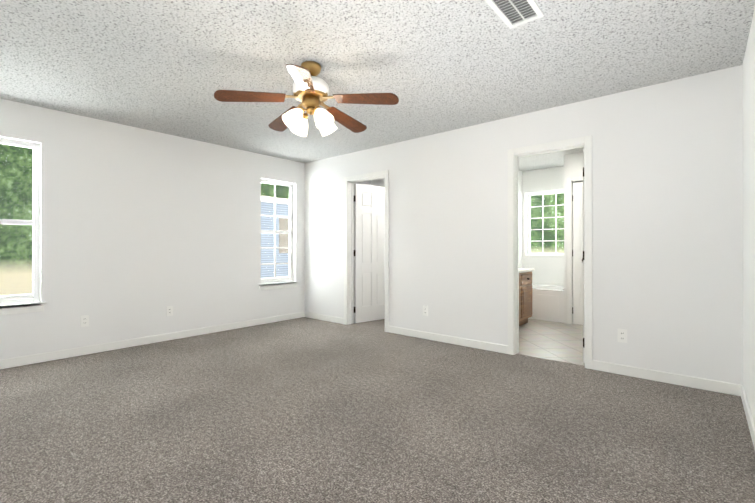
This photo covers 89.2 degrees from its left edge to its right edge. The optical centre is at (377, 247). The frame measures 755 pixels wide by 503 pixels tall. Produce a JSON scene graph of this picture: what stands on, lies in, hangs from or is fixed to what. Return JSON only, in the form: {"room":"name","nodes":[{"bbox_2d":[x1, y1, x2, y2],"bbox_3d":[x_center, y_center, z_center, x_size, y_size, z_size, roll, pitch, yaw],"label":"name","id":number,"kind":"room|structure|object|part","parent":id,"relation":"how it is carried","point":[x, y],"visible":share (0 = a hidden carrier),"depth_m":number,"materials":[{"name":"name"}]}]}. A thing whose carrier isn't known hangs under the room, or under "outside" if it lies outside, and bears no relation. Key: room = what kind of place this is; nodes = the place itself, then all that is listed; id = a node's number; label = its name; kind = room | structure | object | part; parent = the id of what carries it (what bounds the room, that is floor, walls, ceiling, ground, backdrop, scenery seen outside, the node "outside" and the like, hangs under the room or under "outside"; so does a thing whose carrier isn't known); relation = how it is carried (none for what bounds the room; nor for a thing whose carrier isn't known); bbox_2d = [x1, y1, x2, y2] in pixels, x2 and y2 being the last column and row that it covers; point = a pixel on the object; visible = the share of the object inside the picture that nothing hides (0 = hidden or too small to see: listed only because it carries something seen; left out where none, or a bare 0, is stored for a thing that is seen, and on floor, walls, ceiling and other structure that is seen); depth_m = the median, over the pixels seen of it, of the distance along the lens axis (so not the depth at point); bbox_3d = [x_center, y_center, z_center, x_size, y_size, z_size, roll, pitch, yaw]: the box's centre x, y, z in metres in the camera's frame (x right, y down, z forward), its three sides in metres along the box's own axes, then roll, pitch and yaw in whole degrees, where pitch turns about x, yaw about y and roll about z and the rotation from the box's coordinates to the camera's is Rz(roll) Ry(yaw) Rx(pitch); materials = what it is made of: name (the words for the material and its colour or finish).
{"room":"empty bedroom","nodes":[
{"label":"empty bedroom","id":0,"kind":"room"},
{"bbox_2d":[0,99,370,359],"bbox_3d":[-1.648,-0.117,5.639,0.160,2.440,7.360,0,0,40],"label":"wall","id":1,"kind":"structure","parent":0,"point":[141,230],"depth_m":4.31,"materials":[{"name":"white paint"}]},
{"bbox_2d":[0,138,45,314],"bbox_3d":[-3.456,-0.195,3.462,0.155,1.615,0.690,0,0,40],"label":"window","id":2,"kind":"structure","parent":1,"relation":"in","point":[19,304],"depth_m":3.66,"materials":[{"name":"white plastic"}]},
{"bbox_2d":[80,315,88,326],"bbox_3d":[-2.995,0.754,3.921,0.010,0.115,0.070,0,0,40],"label":"electrical outlet","id":3,"kind":"object","parent":1,"relation":"attached to","point":[84,320],"visible":1,"depth_m":3.92,"materials":[{"name":"white plastic"}]},
{"bbox_2d":[0,312,303,368],"bbox_3d":[-2.510,1.057,4.485,0.018,0.085,4.190,0,0,40],"label":"baseboard","id":4,"kind":"structure","parent":1,"relation":"attached to","point":[61,354],"depth_m":4.23,"materials":[{"name":"white wood"}]},
{"bbox_2d":[167,306,172,315],"bbox_3d":[-2.464,0.755,4.546,0.010,0.115,0.070,0,0,40],"label":"electrical outlet","id":5,"kind":"object","parent":1,"relation":"attached to","point":[169,310],"visible":1,"depth_m":4.54,"materials":[{"name":"white plastic"}]},
{"bbox_2d":[259,179,298,290],"bbox_3d":[-1.506,-0.190,5.755,0.155,1.615,0.690,0,0,40],"label":"window","id":6,"kind":"structure","parent":1,"relation":"in","point":[274,282],"depth_m":5.80,"materials":[{"name":"white plastic"}]},
{"bbox_2d":[0,317,754,502],"bbox_3d":[-0.100,1.123,3.466,5.330,0.050,6.060,0,0,40],"label":"floor carpet","id":7,"kind":"object","parent":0,"point":[304,410],"visible":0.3,"depth_m":2.33,"materials":[{"name":"grey carpet"}]},
{"bbox_2d":[0,0,754,171],"bbox_3d":[0.322,-1.371,3.967,5.330,0.060,7.360,0,0,40],"label":"ceiling","id":8,"kind":"structure","parent":0,"point":[170,67],"depth_m":2.73,"materials":[{"name":"white paint"}]},
{"bbox_2d":[293,61,328,118],"bbox_3d":[-0.491,-1.155,2.833,0.264,0.378,0.264,0,0,40],"label":"ceiling fan","id":9,"kind":"object","parent":8,"relation":"hanging from","point":[311,103],"visible":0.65,"depth_m":2.77,"materials":[{"name":"gold metal"}]},
{"bbox_2d":[214,90,298,101],"bbox_3d":[-0.842,-1.073,2.696,0.572,0.112,0.138,0,0,-20],"label":"blade","id":10,"kind":"object","parent":9,"relation":"attached to","point":[220,95],"depth_m":2.68,"materials":[{"name":"brown wood"}]},
{"bbox_3d":[-0.683,-1.101,2.759,0.230,0.056,0.090,0,0,-20],"label":"ceiling fan blade bracket","id":11,"kind":"part","parent":10,"relation":"part of","materials":[{"name":"gold metal"}]},
{"bbox_2d":[268,106,304,131],"bbox_3d":[-0.761,-1.053,3.163,0.138,0.074,0.473,0,0,-38],"label":"blade","id":12,"kind":"object","parent":9,"relation":"attached to","point":[278,124],"depth_m":3.24,"materials":[{"name":"brown wood"}]},
{"bbox_2d":[286,64,314,92],"bbox_3d":[-0.477,-1.055,2.407,0.138,0.076,0.473,0,0,-5],"label":"blade","id":13,"kind":"object","parent":9,"relation":"attached to","point":[301,77],"depth_m":2.35,"materials":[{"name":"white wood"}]},
{"bbox_2d":[282,108,336,136],"bbox_3d":[-0.491,-0.923,2.833,0.369,0.158,0.369,0,0,1],"label":"shades","id":14,"kind":"object","parent":9,"relation":"attached to","point":[295,121],"visible":1,"depth_m":2.77,"materials":[{"name":"white glass"}]},
{"bbox_2d":[327,107,366,132],"bbox_3d":[-0.253,-1.053,3.186,0.138,0.076,0.473,0,0,31],"label":"blade","id":15,"kind":"object","parent":9,"relation":"attached to","point":[347,121],"depth_m":3.20,"materials":[{"name":"brown wood"}]},
{"bbox_2d":[321,93,398,111],"bbox_3d":[-0.131,-1.073,2.727,0.573,0.113,0.138,0,0,13],"label":"blade","id":16,"kind":"object","parent":9,"relation":"attached to","point":[361,98],"depth_m":2.72,"materials":[{"name":"brown wood"}]},
{"bbox_3d":[-0.292,-1.101,2.781,0.230,0.056,0.090,0,0,16],"label":"ceiling fan blade bracket","id":17,"kind":"part","parent":16,"relation":"part of","materials":[{"name":"gold metal"}]},
{"bbox_2d":[485,0,543,28],"bbox_3d":[0.751,-1.340,2.118,0.200,0.012,0.420,0,0,40],"label":"ceiling vent","id":18,"kind":"object","parent":8,"relation":"in","point":[511,14],"visible":1,"depth_m":2.17,"materials":[{"name":"white metal"}]},
{"bbox_2d":[371,178,384,186],"bbox_3d":[0.830,-0.115,6.577,2.399,2.440,0.120,0,0,40],"label":"wall","id":19,"kind":"structure","parent":0,"point":[378,182],"depth_m":7.18,"materials":[{"name":"white paint"}]},
{"bbox_2d":[305,65,742,384],"bbox_3d":[0.849,-0.120,4.461,5.170,2.440,0.120,0,0,40],"label":"wall","id":20,"kind":"structure","parent":0,"point":[667,226],"depth_m":3.37,"materials":[{"name":"white paint"}]},
{"bbox_2d":[304,312,343,323],"bbox_3d":[-0.806,1.061,5.778,0.878,0.085,0.014,0,0,40],"label":"baseboard","id":21,"kind":"structure","parent":20,"relation":"attached to","point":[306,314],"depth_m":5.76,"materials":[{"name":"white wood"}]},
{"bbox_2d":[344,170,388,331],"bbox_3d":[-0.122,0.048,5.286,0.814,2.107,0.152,0,0,40],"label":"door frame","id":22,"kind":"structure","parent":20,"relation":"attached to","point":[349,181],"depth_m":5.46,"materials":[{"name":"white wood"}]},
{"bbox_2d":[354,183,384,322],"bbox_3d":[-0.069,0.085,5.746,0.676,2.020,0.177,0,0,-39],"label":"closet door","id":23,"kind":"structure","parent":20,"relation":"in","point":[369,252],"depth_m":5.69,"materials":[{"name":"white wood"}]},
{"bbox_2d":[423,306,427,315],"bbox_3d":[0.575,0.762,4.607,0.070,0.115,0.010,0,0,40],"label":"electrical outlet","id":24,"kind":"object","parent":20,"relation":"attached to","point":[425,310],"visible":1,"depth_m":4.60,"materials":[{"name":"white plastic"}]},
{"bbox_2d":[388,326,507,353],"bbox_3d":[0.745,1.057,4.459,1.586,0.085,0.014,0,0,40],"label":"baseboard","id":25,"kind":"structure","parent":20,"relation":"attached to","point":[488,346],"depth_m":4.37,"materials":[{"name":"white wood"}]},
{"bbox_2d":[508,135,592,368],"bbox_3d":[1.683,0.045,3.751,0.774,2.107,0.152,0,0,40],"label":"door frame","id":26,"kind":"structure","parent":20,"relation":"attached to","point":[515,154],"depth_m":3.79,"materials":[{"name":"white wood"}]},
{"bbox_2d":[582,149,584,362],"bbox_3d":[2.127,0.081,3.860,0.177,2.020,0.637,0,0,34],"label":"bathroom door","id":27,"kind":"structure","parent":26,"relation":"attached to","point":[583,264],"depth_m":3.61,"materials":[{"name":"white wood"}]},
{"bbox_2d":[618,329,626,342],"bbox_3d":[2.110,0.762,3.302,0.070,0.115,0.010,0,0,40],"label":"electrical outlet","id":28,"kind":"object","parent":20,"relation":"attached to","point":[622,335],"visible":1,"depth_m":3.30,"materials":[{"name":"white plastic"}]},
{"bbox_2d":[592,360,735,394],"bbox_3d":[2.292,1.054,3.143,0.948,0.085,0.014,0,0,40],"label":"baseboard","id":29,"kind":"structure","parent":20,"relation":"attached to","point":[700,383],"depth_m":3.09,"materials":[{"name":"white wood"}]},
{"bbox_2d":[519,166,563,285],"bbox_3d":[2.362,-0.118,5.183,1.980,2.440,2.940,0,0,40],"label":"wall","id":30,"kind":"structure","parent":0,"point":[548,271],"depth_m":6.56,"materials":[{"name":"white paint"}]},
{"bbox_2d":[525,190,563,256],"bbox_3d":[2.986,-0.400,6.441,0.942,1.110,0.145,0,0,40],"label":"window","id":31,"kind":"structure","parent":30,"relation":"in","point":[529,229],"depth_m":6.61,"materials":[{"name":"white plastic"}]},
{"bbox_2d":[518,319,584,365],"bbox_3d":[2.329,1.125,5.142,1.980,0.052,2.960,0,0,40],"label":"floor","id":32,"kind":"structure","parent":0,"point":[555,341],"depth_m":4.47,"materials":[{"name":"beige tile"}]},
{"bbox_2d":[519,272,522,325],"bbox_3d":[1.602,0.720,5.196,0.555,0.756,0.440,0,0,40],"label":"base cabinet","id":33,"kind":"object","parent":32,"relation":"on","point":[520,273],"depth_m":5.20,"materials":[{"name":"brown wood"}]},
{"bbox_2d":[523,272,531,323],"bbox_3d":[1.897,0.721,5.542,0.555,0.756,0.470,0,0,40],"label":"base cabinet","id":34,"kind":"object","parent":32,"relation":"on","point":[525,294],"depth_m":5.36,"materials":[{"name":"brown wood"}]},
{"bbox_2d":[519,268,533,271],"bbox_3d":[1.606,0.324,5.197,0.561,0.036,1.405,0,0,40],"label":"countertop","id":35,"kind":"structure","parent":34,"relation":"on","point":[520,269],"depth_m":5.36,"materials":[{"name":"white stone"}]},
{"bbox_2d":[528,284,563,322],"bbox_3d":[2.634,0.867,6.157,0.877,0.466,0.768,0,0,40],"label":"bathtub","id":36,"kind":"object","parent":32,"relation":"on","point":[547,302],"visible":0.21,"depth_m":5.75,"materials":[{"name":"white ceramic"}]},
{"bbox_2d":[564,153,582,323],"bbox_3d":[3.064,-0.118,5.321,0.850,2.440,0.100,0,0,40],"label":"wall","id":37,"kind":"structure","parent":0,"point":[573,165],"depth_m":5.53,"materials":[{"name":"white paint"}]},
{"bbox_2d":[567,176,582,323],"bbox_3d":[3.062,0.048,5.311,0.774,2.107,0.116,0,0,40],"label":"door frame","id":38,"kind":"structure","parent":37,"relation":"attached to","point":[571,181],"depth_m":5.49,"materials":[{"name":"white wood"}]},
{"bbox_2d":[572,182,582,324],"bbox_3d":[3.045,0.084,5.297,0.636,2.020,0.177,0,0,40],"label":"bathroom door","id":39,"kind":"structure","parent":37,"relation":"in","point":[577,255],"depth_m":5.44,"materials":[{"name":"white wood"}]},
{"bbox_2d":[743,9,754,423],"bbox_3d":[1.328,-0.128,1.126,0.120,2.440,4.340,0,0,40],"label":"wall","id":40,"kind":"structure","parent":0,"point":[749,222],"depth_m":2.42,"materials":[{"name":"white paint"}]},
{"bbox_2d":[736,384,754,449],"bbox_3d":[1.324,1.050,1.225,0.018,0.085,4.190,0,0,40],"label":"baseboard","id":41,"kind":"structure","parent":40,"relation":"attached to","point":[740,391],"depth_m":2.44,"materials":[{"name":"white wood"}]},
{"label":"outside","id":42,"kind":"structure","parent":0,"visible":0},
{"bbox_2d":[0,144,288,295],"bbox_3d":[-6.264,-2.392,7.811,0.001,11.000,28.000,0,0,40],"label":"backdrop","id":43,"kind":"structure","parent":42,"point":[20,174],"depth_m":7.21,"materials":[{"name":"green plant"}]},
{"bbox_2d":[261,196,288,277],"bbox_3d":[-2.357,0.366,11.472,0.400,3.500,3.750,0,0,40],"label":"house","id":44,"kind":"structure","parent":42,"point":[283,240],"depth_m":10.68,"materials":[{"name":"white"}]},
{"bbox_2d":[531,193,563,252],"bbox_3d":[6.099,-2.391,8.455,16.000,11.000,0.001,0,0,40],"label":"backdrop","id":45,"kind":"structure","parent":42,"point":[549,234],"depth_m":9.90,"materials":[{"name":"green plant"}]}
]}

